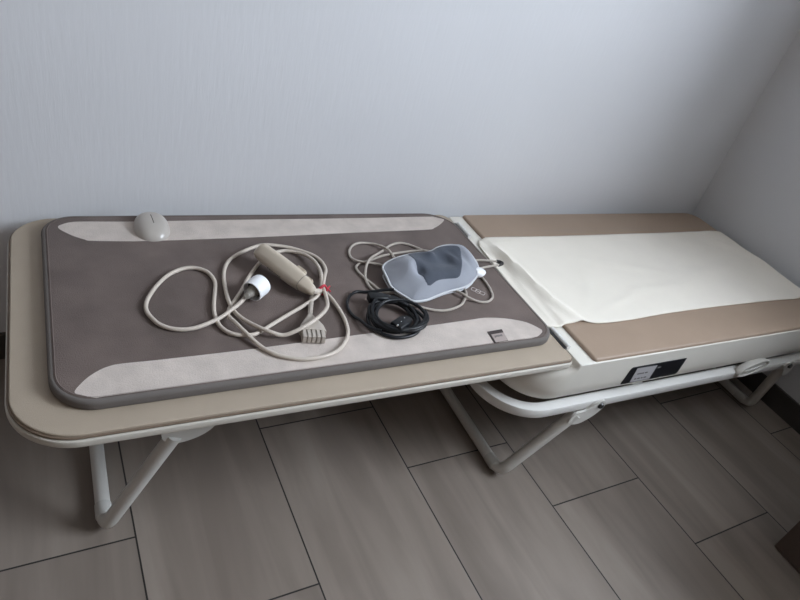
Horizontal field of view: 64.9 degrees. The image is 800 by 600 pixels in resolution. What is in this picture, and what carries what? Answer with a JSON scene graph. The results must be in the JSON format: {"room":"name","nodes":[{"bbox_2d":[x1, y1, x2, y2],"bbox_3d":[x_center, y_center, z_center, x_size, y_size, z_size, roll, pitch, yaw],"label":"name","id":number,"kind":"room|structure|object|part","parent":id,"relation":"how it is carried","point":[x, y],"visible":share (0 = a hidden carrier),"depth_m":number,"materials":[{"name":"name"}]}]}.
{"room":"massage therapy room","nodes":[
{"label":"massage therapy room","id":0,"kind":"room"},
{"bbox_2d":[0,0,799,331],"bbox_3d":[-0.411,-0.935,0.941,4.296,2.500,0.200,-5,40,-28],"label":"wall","id":1,"kind":"structure","parent":0,"point":[447,108],"depth_m":1.45,"materials":[{"name":"white paint"}]},
{"bbox_2d":[0,332,5,358],"bbox_3d":[-0.746,0.091,1.511,3.896,0.075,0.009,-5,40,-28],"label":"baseboard","id":2,"kind":"structure","parent":1,"relation":"attached to","point":[2,334],"depth_m":1.42,"materials":[{"name":"tile"}]},
{"bbox_2d":[0,359,799,599],"bbox_3d":[0.058,1.179,0.493,4.196,0.100,3.777,-5,40,-28],"label":"floor","id":3,"kind":"structure","parent":0,"point":[690,493],"depth_m":1.40,"materials":[{"name":"tile"}]},
{"bbox_2d":[5,213,799,528],"bbox_3d":[0.207,0.099,1.622,2.048,0.389,0.627,-5,40,-28],"label":"bed","id":4,"kind":"object","parent":3,"relation":"on","point":[582,356],"visible":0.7,"depth_m":1.33,"materials":[{"name":"beige plastic"}]},
{"bbox_3d":[-0.550,0.208,1.259,0.138,0.265,0.440,-5,40,-28],"label":"leg frame","id":5,"kind":"part","parent":4,"relation":"part of","materials":[{"name":"grey metal"}]},
{"bbox_3d":[-0.347,0.198,1.064,0.118,0.113,0.006,-5,40,-28],"label":"pivot plate","id":6,"kind":"part","parent":4,"relation":"part of","materials":[{"name":"grey metal"}]},
{"bbox_2d":[8,215,570,436],"bbox_3d":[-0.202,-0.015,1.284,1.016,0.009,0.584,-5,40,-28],"label":"cushion","id":7,"kind":"object","parent":4,"relation":"on","point":[33,411],"depth_m":1.04,"materials":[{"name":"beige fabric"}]},
{"bbox_2d":[41,212,549,409],"bbox_3d":[-0.182,-0.044,1.286,0.953,0.043,0.524,-5,40,-28],"label":"mat","id":8,"kind":"object","parent":4,"relation":"on","point":[104,351],"visible":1,"depth_m":1.18,"materials":[{"name":"grey"}]},
{"bbox_2d":[144,243,349,360],"bbox_3d":[-0.277,-0.018,1.168,0.372,0.053,0.358,-5,40,-28],"label":"cord","id":9,"kind":"object","parent":8,"relation":"on","point":[311,330],"visible":1,"depth_m":1.17,"materials":[{"name":"beige plastic"}]},
{"bbox_2d":[345,288,428,338],"bbox_3d":[-0.024,0.018,1.245,0.154,0.028,0.157,-5,40,-28],"label":"power cable","id":10,"kind":"object","parent":8,"relation":"on","point":[400,325],"visible":1,"depth_m":1.22,"materials":[{"name":"black rubber"}]},
{"bbox_2d":[348,242,503,311],"bbox_3d":[0.093,-0.081,1.410,0.388,0.053,0.265,-5,40,-28],"label":"eye massager","id":11,"kind":"object","parent":8,"relation":"on","point":[424,275],"visible":0.99,"depth_m":1.36,"materials":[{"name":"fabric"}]},
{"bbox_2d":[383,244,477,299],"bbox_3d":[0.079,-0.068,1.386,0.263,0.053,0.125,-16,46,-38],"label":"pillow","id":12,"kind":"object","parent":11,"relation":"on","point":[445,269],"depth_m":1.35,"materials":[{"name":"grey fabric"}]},
{"bbox_3d":[0.090,-0.083,1.388,0.159,0.024,0.107,-14,45,-37],"label":"panel","id":13,"kind":"part","parent":11,"relation":"part of","materials":[{"name":"grey stone"}]},
{"bbox_3d":[0.202,0.163,1.677,0.150,0.220,0.625,-5,40,-28],"label":"leg frame","id":14,"kind":"part","parent":4,"relation":"part of","materials":[{"name":"grey metal"}]},
{"bbox_3d":[0.429,0.259,1.450,0.094,0.066,0.006,-5,40,-28],"label":"pivot plate","id":15,"kind":"part","parent":4,"relation":"part of","materials":[{"name":"grey metal"}]},
{"bbox_2d":[449,217,799,398],"bbox_3d":[0.633,-0.028,1.768,1.130,0.125,0.600,-5,40,-28],"label":"mattress","id":16,"kind":"object","parent":4,"relation":"on","point":[582,356],"depth_m":1.55,"materials":[{"name":"white fabric"}]},
{"bbox_3d":[0.602,0.032,1.804,1.172,0.026,0.606,-5,40,-28],"label":"chassis rail","id":17,"kind":"part","parent":4,"relation":"part of","materials":[{"name":"white metal"}]},
{"bbox_2d":[479,231,799,326],"bbox_3d":[0.708,-0.071,1.763,1.035,0.064,0.371,-5,40,-28],"label":"sheet","id":18,"kind":"object","parent":4,"relation":"on","point":[608,278],"visible":1,"depth_m":1.69,"materials":[{"name":"beige fabric"}]},
{"bbox_3d":[0.598,0.167,1.479,0.190,0.052,0.002,-5,40,-28],"label":"rating plate","id":19,"kind":"part","parent":4,"relation":"part of","materials":[{"name":"black plastic"}]},
{"bbox_3d":[0.994,0.094,2.102,0.095,0.228,0.619,-5,40,-28],"label":"leg frame","id":20,"kind":"part","parent":4,"relation":"part of","materials":[{"name":"grey metal"}]},
{"bbox_3d":[0.953,0.181,1.706,0.120,0.050,0.018,-5,40,-28],"label":"oval rail","id":21,"kind":"part","parent":4,"relation":"part of","materials":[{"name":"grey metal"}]},
{"bbox_3d":[1.110,0.197,1.808,0.055,0.054,0.006,-5,40,-28],"label":"pivot plate","id":22,"kind":"part","parent":4,"relation":"part of","materials":[{"name":"grey metal"}]},
{"bbox_2d":[775,521,799,571],"bbox_3d":[1.382,0.601,1.198,0.483,0.645,0.868,-5,40,-28],"label":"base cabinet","id":23,"kind":"object","parent":3,"relation":"on","point":[788,545],"visible":1,"depth_m":1.52,"materials":[{"name":"brown wood"}]},
{"bbox_2d":[692,29,799,403],"bbox_3d":[2.123,0.076,0.604,0.300,2.500,3.577,-5,40,-28],"label":"wall","id":24,"kind":"structure","parent":0,"point":[753,197],"depth_m":2.00,"materials":[{"name":"white paint"}]},
{"bbox_2d":[724,362,799,433],"bbox_3d":[1.699,1.046,1.217,0.009,0.075,3.568,-5,40,-28],"label":"baseboard","id":25,"kind":"structure","parent":24,"relation":"attached to","point":[776,398],"depth_m":2.01,"materials":[{"name":"wood"}]}
]}

